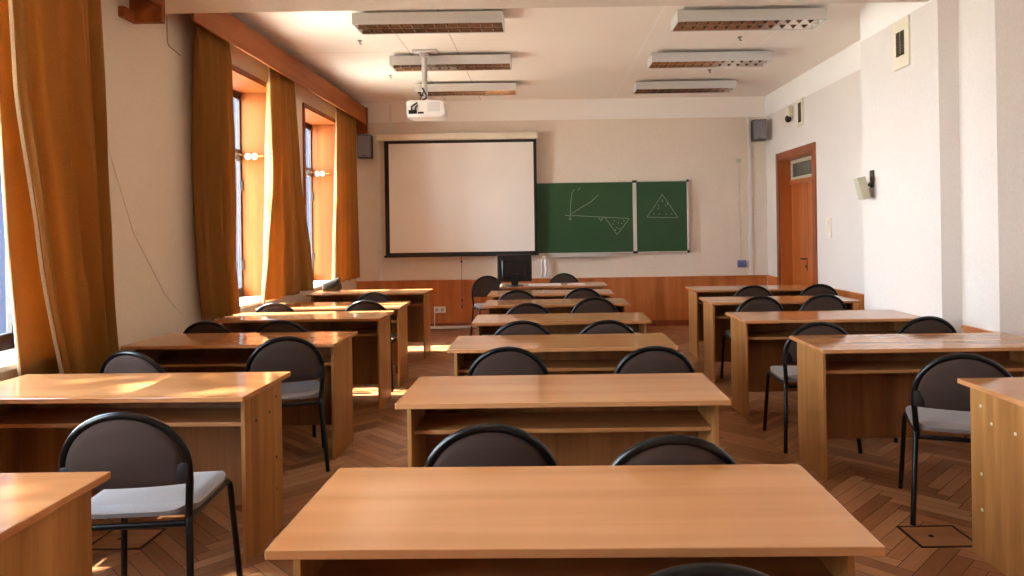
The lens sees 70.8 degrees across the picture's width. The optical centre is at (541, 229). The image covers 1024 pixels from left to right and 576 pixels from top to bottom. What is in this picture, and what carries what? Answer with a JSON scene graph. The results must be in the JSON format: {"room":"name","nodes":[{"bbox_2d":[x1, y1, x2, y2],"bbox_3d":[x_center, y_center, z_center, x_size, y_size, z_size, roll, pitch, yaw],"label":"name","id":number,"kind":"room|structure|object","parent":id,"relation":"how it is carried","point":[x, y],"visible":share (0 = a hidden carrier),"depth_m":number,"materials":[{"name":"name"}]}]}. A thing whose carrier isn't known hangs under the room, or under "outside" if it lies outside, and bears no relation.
{"room":"classroom","nodes":[
{"label":"classroom","id":0,"kind":"room"},
{"bbox_2d":[0,0,356,381],"bbox_3d":[-2.913,-0.185,4.475,0.380,3.340,12.150,-1,0,0],"label":"wall","id":1,"kind":"structure","parent":0,"point":[149,84],"depth_m":5.07,"materials":[{"name":"paint"}]},
{"bbox_2d":[0,246,16,372],"bbox_3d":[-2.898,-0.368,3.510,0.414,2.165,1.450,-1,0,0],"label":"window","id":2,"kind":"structure","parent":1,"relation":"in","point":[8,361],"depth_m":4.11,"materials":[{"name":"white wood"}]},
{"bbox_2d":[118,0,164,23],"bbox_3d":[-2.636,-1.567,2.420,0.214,0.375,4.840,-1,0,0],"label":"curtain valance","id":3,"kind":"object","parent":1,"relation":"attached to","point":[139,11],"visible":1,"depth_m":4.79,"materials":[{"name":"brown wood"}]},
{"bbox_2d":[0,0,118,376],"bbox_3d":[-2.617,-0.140,3.917,0.228,3.041,0.850,-1,0,0],"label":"curtain","id":4,"kind":"object","parent":3,"relation":"hanging from","point":[54,141],"visible":0.84,"depth_m":3.85,"materials":[{"name":"fabric"}]},
{"bbox_2d":[107,138,183,316],"bbox_3d":[-2.720,-0.153,4.935,0.004,1.632,1.032,-1,0,0],"label":"cable","id":5,"kind":"object","parent":1,"relation":"attached to","point":[107,138],"visible":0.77,"depth_m":4.80,"materials":[{"name":"white plastic"}]},
{"bbox_2d":[232,64,276,308],"bbox_3d":[-2.898,-0.368,6.700,0.414,2.165,1.450,-1,0,0],"label":"window","id":6,"kind":"structure","parent":1,"relation":"in","point":[249,91],"depth_m":7.37,"materials":[{"name":"brown wood"}]},
{"bbox_2d":[190,13,367,133],"bbox_3d":[-2.626,-1.568,7.832,0.234,0.376,5.175,-1,0,0],"label":"curtain valance","id":7,"kind":"object","parent":1,"relation":"attached to","point":[225,26],"visible":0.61,"depth_m":6.88,"materials":[{"name":"brown wood"}]},
{"bbox_2d":[191,24,240,320],"bbox_3d":[-2.637,-0.462,5.785,0.182,2.355,0.632,-1,0,0],"label":"curtain","id":8,"kind":"object","parent":7,"relation":"hanging from","point":[213,158],"visible":0.94,"depth_m":5.69,"materials":[{"name":"fabric"}]},
{"bbox_2d":[261,67,313,302],"bbox_3d":[-2.625,-0.480,7.350,0.142,2.320,1.500,-1,0,0],"label":"curtain","id":9,"kind":"object","parent":7,"relation":"hanging from","point":[287,260],"visible":0.93,"depth_m":7.34,"materials":[{"name":"fabric"}]},
{"bbox_2d":[332,106,359,281],"bbox_3d":[-2.627,-0.480,9.545,0.160,2.320,1.232,-1,0,0],"label":"curtain","id":10,"kind":"object","parent":7,"relation":"hanging from","point":[345,244],"visible":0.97,"depth_m":9.58,"materials":[{"name":"fabric"}]},
{"bbox_2d":[302,102,334,290],"bbox_3d":[-2.898,-0.368,8.970,0.414,2.165,1.450,-1,0,0],"label":"window","id":11,"kind":"structure","parent":1,"relation":"in","point":[320,126],"depth_m":9.64,"materials":[{"name":"brown wood"}]},
{"bbox_2d":[165,0,929,13],"bbox_3d":[0.268,-1.759,4.930,6.030,0.290,0.620,-1,0,0],"label":"ceiling beam","id":12,"kind":"structure","parent":1,"relation":"attached to","point":[171,6],"depth_m":5.14,"materials":[{"name":"paint"}]},
{"bbox_2d":[92,326,1003,575],"bbox_3d":[0.442,1.433,4.475,6.280,0.001,12.150,-1,0,0],"label":"floor","id":13,"kind":"structure","parent":0,"point":[941,557],"depth_m":4.16,"materials":[{"name":"brown wood"}]},
{"bbox_2d":[0,472,110,575],"bbox_3d":[-1.927,1.095,1.840,1.342,0.750,0.544,-1,0,0],"label":"desk","id":14,"kind":"object","parent":13,"relation":"on","point":[46,519],"visible":1,"depth_m":1.93,"materials":[{"name":"laminate"}]},
{"bbox_2d":[92,528,166,549],"bbox_3d":[-1.969,1.468,3.415,0.267,0.004,0.230,-1,0,0],"label":"floor hatch","id":15,"kind":"object","parent":13,"relation":"on","point":[138,539],"visible":0.72,"depth_m":3.41,"materials":[{"name":"brown wood"}]},
{"bbox_2d":[99,350,164,373],"bbox_3d":[-2.146,1.059,4.083,0.489,0.832,0.539,-1,0,13],"label":"chair","id":16,"kind":"object","parent":13,"relation":"on","point":[124,361],"visible":0.1,"depth_m":3.83,"materials":[{"name":"black fabric"}]},
{"bbox_2d":[0,372,290,564],"bbox_3d":[-1.921,1.095,3.337,1.342,0.750,0.544,-1,0,1],"label":"desk","id":17,"kind":"object","parent":13,"relation":"on","point":[230,423],"visible":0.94,"depth_m":3.39,"materials":[{"name":"laminate"}]},
{"bbox_2d":[0,407,240,427],"bbox_3d":[-1.925,0.873,3.342,1.243,0.018,0.274,-1,0,1],"label":"shelf","id":18,"kind":"object","parent":17,"relation":"attached to","point":[11,417],"depth_m":3.34,"materials":[{"name":"laminate"}]},
{"bbox_2d":[58,412,242,575],"bbox_3d":[-1.482,1.049,2.748,0.489,0.832,0.539,-1,0,-5],"label":"chair","id":19,"kind":"object","parent":13,"relation":"on","point":[150,465],"visible":0.86,"depth_m":2.54,"materials":[{"name":"black fabric"}]},
{"bbox_2d":[183,321,231,333],"bbox_3d":[-2.339,1.062,5.328,0.489,0.832,0.539,-1,0,6],"label":"chair","id":20,"kind":"object","parent":13,"relation":"on","point":[202,326],"visible":0.13,"depth_m":5.07,"materials":[{"name":"black fabric"}]},
{"bbox_2d":[121,331,357,459],"bbox_3d":[-1.947,1.095,4.753,1.342,0.750,0.544,-1,0,1],"label":"desk","id":21,"kind":"object","parent":13,"relation":"on","point":[187,352],"visible":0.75,"depth_m":4.81,"materials":[{"name":"laminate"}]},
{"bbox_2d":[155,355,330,367],"bbox_3d":[-1.950,0.873,4.758,1.243,0.018,0.274,-1,0,1],"label":"shelf","id":22,"kind":"object","parent":21,"relation":"attached to","point":[165,361],"depth_m":4.75,"materials":[{"name":"laminate"}]},
{"bbox_2d":[254,303,294,312],"bbox_3d":[-2.354,1.062,6.604,0.489,0.832,0.539,-1,0,0],"label":"chair","id":23,"kind":"object","parent":13,"relation":"on","point":[269,307],"visible":0.09,"depth_m":6.35,"materials":[{"name":"black fabric"}]},
{"bbox_2d":[255,320,315,436],"bbox_3d":[-1.839,1.055,5.335,0.489,0.832,0.539,-1,0,0],"label":"chair","id":24,"kind":"object","parent":13,"relation":"on","point":[276,325],"visible":0.12,"depth_m":5.08,"materials":[{"name":"black fabric"}]},
{"bbox_2d":[245,336,329,471],"bbox_3d":[-1.597,1.051,4.505,0.489,0.832,0.539,-1,0,-19],"label":"chair","id":25,"kind":"object","parent":13,"relation":"on","point":[298,356],"visible":0.69,"depth_m":4.32,"materials":[{"name":"black fabric"}]},
{"bbox_2d":[213,311,394,408],"bbox_3d":[-1.948,1.095,6.024,1.342,0.750,0.544,-1,0,0],"label":"desk","id":26,"kind":"object","parent":13,"relation":"on","point":[371,348],"visible":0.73,"depth_m":6.14,"materials":[{"name":"laminate"}]},
{"bbox_2d":[238,329,376,335],"bbox_3d":[-1.952,0.873,6.029,1.243,0.018,0.274,-1,0,0],"label":"shelf","id":27,"kind":"object","parent":26,"relation":"attached to","point":[361,332],"depth_m":6.11,"materials":[{"name":"laminate"}]},
{"bbox_2d":[254,301,410,386],"bbox_3d":[-1.959,1.095,6.872,1.342,0.750,0.544,-1,0,0],"label":"desk","id":28,"kind":"object","parent":13,"relation":"on","point":[399,318],"visible":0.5,"depth_m":6.88,"materials":[{"name":"laminate"}]},
{"bbox_2d":[306,289,432,357],"bbox_3d":[-1.959,1.095,8.330,1.342,0.750,0.544,-1,0,0],"label":"desk","id":29,"kind":"object","parent":13,"relation":"on","point":[418,310],"visible":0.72,"depth_m":8.47,"materials":[{"name":"laminate"}]},
{"bbox_2d":[322,278,341,290],"bbox_3d":[-2.472,0.650,8.480,0.221,0.155,0.160,-1,0,0],"label":"bag","id":30,"kind":"object","parent":29,"relation":"on","point":[334,284],"visible":1,"depth_m":8.40,"materials":[{"name":"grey fabric"}]},
{"bbox_2d":[345,300,396,391],"bbox_3d":[-1.578,1.051,6.720,0.489,0.832,0.539,-1,0,0],"label":"chair","id":31,"kind":"object","parent":13,"relation":"on","point":[362,305],"visible":0.26,"depth_m":6.47,"materials":[{"name":"black fabric"}]},
{"bbox_2d":[356,292,397,373],"bbox_3d":[-1.696,1.052,7.550,0.489,0.832,0.539,-1,0,0],"label":"chair","id":32,"kind":"object","parent":13,"relation":"on","point":[373,296],"visible":0.12,"depth_m":7.29,"materials":[{"name":"black fabric"}]},
{"bbox_2d":[470,276,502,335],"bbox_3d":[-0.650,1.036,9.442,0.489,0.832,0.539,-1,0,-17],"label":"chair","id":33,"kind":"object","parent":13,"relation":"on","point":[483,285],"visible":0.52,"depth_m":9.62,"materials":[{"name":"black fabric"}]},
{"bbox_2d":[424,423,556,466],"bbox_3d":[-0.161,1.029,2.525,0.489,0.832,0.539,-1,0,-1],"label":"chair","id":34,"kind":"object","parent":13,"relation":"on","point":[489,444],"visible":0.19,"depth_m":2.27,"materials":[{"name":"black fabric"}]},
{"bbox_2d":[467,346,548,375],"bbox_3d":[-0.172,1.029,4.029,0.489,0.832,0.539,-1,0,0],"label":"chair","id":35,"kind":"object","parent":13,"relation":"on","point":[505,360],"visible":0.24,"depth_m":3.78,"materials":[{"name":"black fabric"}]},
{"bbox_2d":[498,290,534,299],"bbox_3d":[-0.249,1.030,7.590,0.489,0.832,0.539,-1,0,-1],"label":"chair","id":36,"kind":"object","parent":13,"relation":"on","point":[513,294],"visible":0.1,"depth_m":7.33,"materials":[{"name":"black fabric"}]},
{"bbox_2d":[494,320,550,334],"bbox_3d":[-0.124,1.028,5.109,0.489,0.832,0.539,-1,0,0],"label":"chair","id":37,"kind":"object","parent":13,"relation":"on","point":[519,327],"visible":0.12,"depth_m":4.85,"materials":[{"name":"black fabric"}]},
{"bbox_2d":[506,303,550,313],"bbox_3d":[-0.105,1.028,6.260,0.489,0.832,0.539,-1,0,0],"label":"chair","id":38,"kind":"object","parent":13,"relation":"on","point":[524,308],"visible":0.14,"depth_m":6.00,"materials":[{"name":"black fabric"}]},
{"bbox_2d":[487,289,613,299],"bbox_3d":[0.105,1.063,7.901,1.342,0.750,0.544,-1,0,0],"label":"desk","id":39,"kind":"object","parent":13,"relation":"on","point":[605,293],"visible":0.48,"depth_m":7.87,"materials":[{"name":"laminate"}]},
{"bbox_2d":[499,282,607,290],"bbox_3d":[0.152,1.063,8.975,1.310,0.750,0.550,-1,0,0],"label":"desk","id":40,"kind":"object","parent":13,"relation":"on","point":[592,285],"visible":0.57,"depth_m":8.76,"materials":[{"name":"laminate"}]},
{"bbox_2d":[497,254,531,286],"bbox_3d":[-0.329,0.503,8.810,0.424,0.385,0.224,-1,0,-3],"label":"computer monitor","id":41,"kind":"object","parent":40,"relation":"on","point":[514,268],"visible":1,"depth_m":8.80,"materials":[{"name":"black plastic"}]},
{"bbox_2d":[483,298,629,314],"bbox_3d":[0.142,1.063,6.835,1.342,0.750,0.544,-1,0,0],"label":"desk","id":42,"kind":"object","parent":13,"relation":"on","point":[554,306],"visible":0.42,"depth_m":6.86,"materials":[{"name":"laminate"}]},
{"bbox_2d":[471,312,651,335],"bbox_3d":[0.156,1.063,5.615,1.342,0.750,0.544,-1,0,0],"label":"desk","id":43,"kind":"object","parent":13,"relation":"on","point":[559,323],"visible":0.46,"depth_m":5.63,"materials":[{"name":"laminate"}]},
{"bbox_2d":[482,332,637,335],"bbox_3d":[0.152,0.841,5.620,1.243,0.018,0.274,-1,0,0],"label":"shelf","id":44,"kind":"object","parent":43,"relation":"attached to","point":[483,333],"depth_m":5.76,"materials":[{"name":"laminate"}]},
{"bbox_2d":[447,333,677,375],"bbox_3d":[0.129,1.063,4.444,1.342,0.750,0.544,-1,0,0],"label":"desk","id":45,"kind":"object","parent":13,"relation":"on","point":[561,354],"visible":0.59,"depth_m":4.45,"materials":[{"name":"laminate"}]},
{"bbox_2d":[459,359,621,372],"bbox_3d":[0.126,0.841,4.449,1.243,0.018,0.274,-1,0,0],"label":"shelf","id":46,"kind":"object","parent":45,"relation":"attached to","point":[551,364],"depth_m":4.42,"materials":[{"name":"laminate"}]},
{"bbox_2d":[395,373,730,466],"bbox_3d":[0.093,1.064,3.142,1.342,0.750,0.544,-1,0,1],"label":"desk","id":47,"kind":"object","parent":13,"relation":"on","point":[581,419],"visible":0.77,"depth_m":3.14,"materials":[{"name":"laminate"}]},
{"bbox_2d":[414,410,711,433],"bbox_3d":[0.090,0.842,3.147,1.243,0.018,0.274,-1,0,1],"label":"shelf","id":48,"kind":"object","parent":47,"relation":"attached to","point":[430,421],"depth_m":3.13,"materials":[{"name":"laminate"}]},
{"bbox_2d":[549,273,578,282],"bbox_3d":[0.319,1.022,9.730,0.489,0.832,0.539,-1,0,0],"label":"chair","id":49,"kind":"object","parent":13,"relation":"on","point":[562,277],"visible":0.16,"depth_m":9.96,"materials":[{"name":"black fabric"}]},
{"bbox_2d":[265,464,884,575],"bbox_3d":[0.078,1.064,1.827,1.342,0.750,0.544,-1,0,1],"label":"desk","id":50,"kind":"object","parent":13,"relation":"on","point":[769,519],"visible":1,"depth_m":1.75,"materials":[{"name":"laminate"}]},
{"bbox_2d":[316,556,832,575],"bbox_3d":[0.074,0.842,1.832,1.243,0.018,0.274,-1,0,1],"label":"shelf","id":51,"kind":"object","parent":50,"relation":"attached to","point":[809,565],"depth_m":1.78,"materials":[{"name":"laminate"}]},
{"bbox_2d":[564,288,601,298],"bbox_3d":[0.439,1.020,7.710,0.489,0.832,0.539,-1,0,0],"label":"chair","id":52,"kind":"object","parent":13,"relation":"on","point":[579,293],"visible":0.15,"depth_m":7.46,"materials":[{"name":"black fabric"}]},
{"bbox_2d":[571,297,617,312],"bbox_3d":[0.483,1.019,6.689,0.489,0.832,0.539,-1,0,0],"label":"chair","id":53,"kind":"object","parent":13,"relation":"on","point":[591,304],"visible":0.26,"depth_m":6.44,"materials":[{"name":"black fabric"}]},
{"bbox_2d":[580,320,634,333],"bbox_3d":[0.448,1.020,5.069,0.489,0.832,0.539,-1,0,0],"label":"chair","id":54,"kind":"object","parent":13,"relation":"on","point":[602,326],"visible":0.16,"depth_m":4.81,"materials":[{"name":"black fabric"}]},
{"bbox_2d":[614,345,695,373],"bbox_3d":[0.593,1.017,3.979,0.489,0.832,0.539,-1,0,-1],"label":"chair","id":55,"kind":"object","parent":13,"relation":"on","point":[648,359],"visible":0.23,"depth_m":3.73,"materials":[{"name":"black fabric"}]},
{"bbox_2d":[610,435,736,465],"bbox_3d":[0.404,1.020,2.369,0.489,0.832,0.539,-1,0,1],"label":"chair","id":56,"kind":"object","parent":13,"relation":"on","point":[666,449],"visible":0.09,"depth_m":2.11,"materials":[{"name":"black fabric"}]},
{"bbox_2d":[647,562,768,575],"bbox_3d":[0.308,1.022,1.560,0.489,0.832,0.539,-1,0,0],"label":"chair","id":57,"kind":"object","parent":13,"relation":"on","point":[707,568],"visible":1,"depth_m":1.30,"materials":[{"name":"grey plastic"}]},
{"bbox_2d":[685,285,808,357],"bbox_3d":[2.346,1.029,8.095,1.342,0.750,0.544,-1,0,0],"label":"desk","id":58,"kind":"object","parent":13,"relation":"on","point":[696,320],"visible":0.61,"depth_m":8.17,"materials":[{"name":"laminate"}]},
{"bbox_2d":[720,296,783,378],"bbox_3d":[1.933,0.997,6.569,0.489,0.832,0.539,-1,0,0],"label":"chair","id":59,"kind":"object","parent":13,"relation":"on","point":[756,303],"visible":0.18,"depth_m":6.32,"materials":[{"name":"black fabric"}]},
{"bbox_2d":[734,285,771,296],"bbox_3d":[2.205,0.993,7.710,0.489,0.832,0.539,-1,0,0],"label":"chair","id":60,"kind":"object","parent":13,"relation":"on","point":[751,290],"visible":0.1,"depth_m":7.46,"materials":[{"name":"black fabric"}]},
{"bbox_2d":[699,295,859,382],"bbox_3d":[2.221,1.031,6.791,1.342,0.750,0.544,-1,0,1],"label":"desk","id":61,"kind":"object","parent":13,"relation":"on","point":[716,322],"visible":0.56,"depth_m":6.89,"materials":[{"name":"laminate"}]},
{"bbox_2d":[715,313,730,318],"bbox_3d":[2.218,0.809,6.796,1.243,0.018,0.274,-1,0,1],"label":"shelf","id":62,"kind":"object","parent":61,"relation":"attached to","point":[717,315],"depth_m":6.68,"materials":[{"name":"laminate"}]},
{"bbox_2d":[763,322,862,453],"bbox_3d":[1.783,0.999,4.799,0.489,0.832,0.539,-1,0,3],"label":"chair","id":63,"kind":"object","parent":13,"relation":"on","point":[784,373],"visible":0.47,"depth_m":4.58,"materials":[{"name":"black fabric"}]},
{"bbox_2d":[799,284,838,295],"bbox_3d":[2.903,0.982,7.739,0.489,0.832,0.539,-1,0,0],"label":"chair","id":64,"kind":"object","parent":13,"relation":"on","point":[816,289],"visible":0.19,"depth_m":7.49,"materials":[{"name":"black fabric"}]},
{"bbox_2d":[725,310,920,419],"bbox_3d":[2.156,1.032,5.522,1.342,0.750,0.544,-1,0,0],"label":"desk","id":65,"kind":"object","parent":13,"relation":"on","point":[758,339],"visible":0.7,"depth_m":5.64,"materials":[{"name":"laminate"}]},
{"bbox_2d":[748,330,896,339],"bbox_3d":[2.153,0.810,5.527,1.243,0.018,0.274,-1,0,0],"label":"shelf","id":66,"kind":"object","parent":65,"relation":"attached to","point":[752,334],"depth_m":5.55,"materials":[{"name":"laminate"}]},
{"bbox_2d":[799,294,847,310],"bbox_3d":[2.521,0.988,6.639,0.489,0.832,0.539,-1,0,0],"label":"chair","id":67,"kind":"object","parent":13,"relation":"on","point":[821,302],"visible":0.21,"depth_m":6.39,"materials":[{"name":"black fabric"}]},
{"bbox_2d":[789,332,1023,479],"bbox_3d":[2.232,1.031,4.246,1.342,0.750,0.544,-1,0,0],"label":"desk","id":68,"kind":"object","parent":13,"relation":"on","point":[857,385],"visible":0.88,"depth_m":4.38,"materials":[{"name":"laminate"}]},
{"bbox_2d":[826,359,1023,373],"bbox_3d":[2.229,0.809,4.251,1.243,0.018,0.274,-1,0,0],"label":"shelf","id":69,"kind":"object","parent":68,"relation":"attached to","point":[833,366],"depth_m":4.24,"materials":[{"name":"laminate"}]},
{"bbox_2d":[894,316,967,442],"bbox_3d":[2.560,0.987,5.000,0.489,0.832,0.539,-1,0,0],"label":"chair","id":70,"kind":"object","parent":13,"relation":"on","point":[925,324],"visible":0.15,"depth_m":4.75,"materials":[{"name":"black fabric"}]},
{"bbox_2d":[896,525,972,547],"bbox_3d":[1.822,1.410,3.310,0.270,0.004,0.230,-1,0,0],"label":"floor hatch","id":71,"kind":"object","parent":13,"relation":"on","point":[930,536],"visible":0.88,"depth_m":3.30,"materials":[{"name":"brown wood"}]},
{"bbox_2d":[898,353,1011,524],"bbox_3d":[2.078,0.995,3.603,0.489,0.832,0.539,-1,0,21],"label":"chair","id":72,"kind":"object","parent":13,"relation":"on","point":[939,403],"visible":0.69,"depth_m":3.44,"materials":[{"name":"black fabric"}]},
{"bbox_2d":[957,377,1023,575],"bbox_3d":[2.525,1.026,2.930,1.342,0.750,0.544,-1,0,0],"label":"desk","id":73,"kind":"object","parent":13,"relation":"on","point":[996,404],"visible":1,"depth_m":2.98,"materials":[{"name":"laminate"}]},
{"bbox_2d":[230,3,866,101],"bbox_3d":[0.215,-1.964,4.475,6.930,0.120,12.550,-1,0,0],"label":"ceiling","id":74,"kind":"structure","parent":0,"point":[568,52],"depth_m":7.56,"materials":[{"name":"paint"}]},
{"bbox_2d":[406,49,448,120],"bbox_3d":[-1.199,-1.520,7.570,0.399,0.721,0.377,-1,0,0],"label":"projector","id":75,"kind":"object","parent":74,"relation":"hanging from","point":[426,109],"visible":1,"depth_m":7.43,"materials":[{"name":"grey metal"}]},
{"bbox_2d":[427,102,439,110],"bbox_3d":[-1.109,-1.264,7.418,0.130,0.091,0.002,-1,0,0],"label":"vent grille","id":76,"kind":"object","parent":75,"relation":"attached to","point":[431,106],"depth_m":7.42,"materials":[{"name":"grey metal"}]},
{"bbox_2d":[352,11,504,34],"bbox_3d":[-0.973,-1.821,6.305,1.290,0.128,0.330,-1,0,0],"label":"ceiling light","id":77,"kind":"object","parent":74,"relation":"attached to","point":[449,21],"visible":1,"depth_m":6.14,"materials":[{"name":"grey metal"}]},
{"bbox_2d":[389,54,511,71],"bbox_3d":[-0.973,-1.821,7.825,1.290,0.128,0.330,-1,0,0],"label":"ceiling light","id":78,"kind":"object","parent":74,"relation":"attached to","point":[482,61],"visible":1,"depth_m":7.66,"materials":[{"name":"grey metal"}]},
{"bbox_2d":[414,83,516,96],"bbox_3d":[-0.968,-1.821,9.315,1.290,0.128,0.330,-1,0,0],"label":"ceiling light","id":79,"kind":"object","parent":74,"relation":"attached to","point":[456,89],"visible":0.97,"depth_m":9.15,"materials":[{"name":"grey metal"}]},
{"bbox_2d":[633,80,736,93],"bbox_3d":[1.857,-1.864,9.375,1.290,0.128,0.330,-1,0,0],"label":"ceiling light","id":80,"kind":"object","parent":74,"relation":"attached to","point":[714,86],"visible":1,"depth_m":9.21,"materials":[{"name":"grey metal"}]},
{"bbox_2d":[647,51,772,68],"bbox_3d":[1.827,-1.864,7.865,1.290,0.128,0.330,-1,0,0],"label":"ceiling light","id":81,"kind":"object","parent":74,"relation":"attached to","point":[737,58],"visible":1,"depth_m":7.70,"materials":[{"name":"grey metal"}]},
{"bbox_2d":[671,8,826,31],"bbox_3d":[1.817,-1.864,6.365,1.290,0.128,0.330,-1,0,0],"label":"ceiling light","id":82,"kind":"object","parent":74,"relation":"attached to","point":[784,18],"visible":1,"depth_m":6.20,"materials":[{"name":"grey metal"}]},
{"bbox_2d":[357,96,767,284],"bbox_3d":[0.241,-0.234,10.650,6.930,3.340,0.200,-1,0,0],"label":"wall","id":83,"kind":"structure","parent":0,"point":[700,140],"depth_m":10.55,"materials":[{"name":"beige paint"}]},
{"bbox_2d":[357,135,372,158],"bbox_3d":[-2.544,-1.186,10.425,0.200,0.330,0.310,-1,0,-5],"label":"loudspeaker","id":84,"kind":"object","parent":83,"relation":"attached to","point":[364,142],"visible":1,"depth_m":10.27,"materials":[{"name":"black plastic"}]},
{"bbox_2d":[377,142,381,280],"bbox_3d":[-2.372,-0.261,10.542,0.035,2.025,0.014,-1,0,0],"label":"cable conduit","id":85,"kind":"object","parent":83,"relation":"attached to","point":[378,143],"visible":1,"depth_m":10.54,"materials":[{"name":"white paint"}]},
{"bbox_2d":[430,326,475,328],"bbox_3d":[-0.988,1.424,10.502,1.320,0.038,0.025,-1,0,0],"label":"cable conduit","id":86,"kind":"object","parent":83,"relation":"attached to","point":[431,327],"visible":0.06,"depth_m":10.49,"materials":[{"name":"white paint"}]},
{"bbox_2d":[376,132,538,307],"bbox_3d":[-1.200,-0.123,10.451,2.325,2.527,0.193,-1,0,0],"label":"projection screen","id":87,"kind":"object","parent":83,"relation":"attached to","point":[456,194],"visible":1,"depth_m":10.40,"materials":[{"name":"fabric"}]},
{"bbox_2d":[430,320,688,329],"bbox_3d":[0.311,1.393,10.525,6.000,0.085,0.018,-1,0,0],"label":"baseboard","id":88,"kind":"structure","parent":83,"relation":"attached to","point":[654,322],"depth_m":10.52,"materials":[{"name":"brown wood"}]},
{"bbox_2d":[356,275,766,323],"bbox_3d":[0.303,1.075,10.534,6.012,0.722,0.029,-1,0,0],"label":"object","id":89,"kind":"structure","parent":83,"relation":"attached to","point":[663,297],"depth_m":10.54,"materials":[{"name":"orange wood"}]},
{"bbox_2d":[537,179,689,256],"bbox_3d":[0.601,-0.153,10.472,3.106,1.099,0.100,-1,0,0],"label":"chalkboard","id":90,"kind":"object","parent":83,"relation":"attached to","point":[587,219],"visible":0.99,"depth_m":10.50,"materials":[{"name":"metal"}]},
{"bbox_2d":[540,255,547,276],"bbox_3d":[0.049,0.535,10.476,0.092,0.328,0.115,-1,0,29],"label":"hanging cloth","id":91,"kind":"object","parent":90,"relation":"hanging from","point":[544,268],"visible":1,"depth_m":10.46,"materials":[{"name":"white fabric"}]},
{"bbox_2d":[549,254,612,256],"bbox_3d":[0.571,0.381,10.471,0.930,0.032,0.098,-1,0,0],"label":"chalk tray","id":92,"kind":"object","parent":90,"relation":"on","point":[583,255],"depth_m":10.42,"materials":[{"name":"metal"}]},
{"bbox_2d":[747,117,752,274],"bbox_3d":[3.050,-0.489,10.540,0.045,2.315,0.019,-1,0,0],"label":"cable conduit","id":93,"kind":"object","parent":83,"relation":"attached to","point":[748,118],"visible":1,"depth_m":10.53,"materials":[{"name":"white paint"}]},
{"bbox_2d":[751,119,766,141],"bbox_3d":[3.125,-1.418,10.394,0.190,0.300,0.310,-1,0,6],"label":"loudspeaker","id":94,"kind":"object","parent":83,"relation":"attached to","point":[758,126],"visible":1,"depth_m":10.25,"materials":[{"name":"black plastic"}]},
{"bbox_2d":[765,40,863,293],"bbox_3d":[3.456,-0.283,4.475,0.300,3.340,12.150,-1,0,0],"label":"wall","id":95,"kind":"structure","parent":0,"point":[830,91],"depth_m":8.20,"materials":[{"name":"paint"}]},
{"bbox_2d":[785,106,792,122],"bbox_3d":[3.236,-1.503,9.420,0.101,0.213,0.084,-1,0,0],"label":"dome camera","id":96,"kind":"object","parent":95,"relation":"attached to","point":[789,109],"visible":1,"depth_m":9.38,"materials":[{"name":"beige plastic"}]},
{"bbox_2d":[775,142,817,285],"bbox_3d":[3.432,0.168,9.355,0.282,2.440,1.430,-1,0,0],"label":"door","id":97,"kind":"structure","parent":95,"relation":"in","point":[796,181],"depth_m":9.72,"materials":[{"name":"brown wood"}]},
{"bbox_2d":[797,98,803,126],"bbox_3d":[3.275,-1.480,9.120,0.024,0.340,0.200,-1,0,0],"label":"air vent","id":98,"kind":"object","parent":95,"relation":"in","point":[800,103],"visible":1,"depth_m":9.08,"materials":[{"name":"beige plastic"}]},
{"bbox_2d":[826,218,831,237],"bbox_3d":[3.300,-0.015,8.240,0.018,0.219,0.152,-1,0,0],"label":"wall switch","id":99,"kind":"object","parent":95,"relation":"attached to","point":[828,220],"visible":1,"depth_m":8.24,"materials":[{"name":"beige plastic"}]},
{"bbox_2d":[834,288,864,309],"bbox_3d":[3.311,1.028,7.490,0.029,0.722,2.260,-1,0,0],"label":"trim","id":100,"kind":"structure","parent":95,"relation":"attached to","point":[852,295],"depth_m":7.58,"materials":[{"name":"orange wood"}]},
{"bbox_2d":[860,0,1023,336],"bbox_3d":[3.066,-0.277,5.505,0.480,3.340,1.650,-1,0,0],"label":"wall pier","id":101,"kind":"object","parent":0,"point":[943,131],"visible":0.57,"depth_m":5.10,"materials":[{"name":"paint"}]},
{"bbox_2d":[853,170,873,199],"bbox_3d":[2.748,-0.376,6.130,0.151,0.253,0.090,-1,0,0],"label":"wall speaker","id":102,"kind":"object","parent":101,"relation":"attached to","point":[863,192],"visible":1,"depth_m":6.10,"materials":[{"name":"beige plastic"}]},
{"bbox_2d":[892,15,909,70],"bbox_3d":[2.795,-1.443,5.600,0.024,0.380,0.240,-1,0,0],"label":"wall vent","id":103,"kind":"object","parent":101,"relation":"attached to","point":[901,28],"visible":1,"depth_m":5.58,"materials":[{"name":"beige plastic"}]},
{"bbox_2d":[895,29,903,57],"bbox_3d":[2.787,-1.443,5.600,0.006,0.190,0.122,-1,0,0],"label":"grille","id":104,"kind":"object","parent":103,"relation":"attached to","point":[899,33],"depth_m":5.60,"materials":[{"name":"grey metal"}]},
{"bbox_2d":[961,325,995,332],"bbox_3d":[2.971,1.034,4.880,0.029,0.722,0.380,-1,0,0],"label":"trim","id":105,"kind":"structure","parent":101,"relation":"attached to","point":[966,329],"depth_m":4.93,"materials":[{"name":"orange wood"}]},
{"label":"outside","id":106,"kind":"structure","parent":0,"visible":0},
{"bbox_3d":[-31.480,6.472,20.000,56.850,0.100,100.000,-1,0,0],"label":"ground","id":107,"kind":"structure","parent":106,"visible":0},
{"bbox_2d":[0,99,309,333],"bbox_3d":[-16.007,-1.315,37.000,10.030,15.000,34.000,-1,0,0],"label":"building","id":108,"kind":"structure","parent":107,"relation":"on","point":[2,231],"depth_m":20.00,"materials":[{"name":"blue stone"}]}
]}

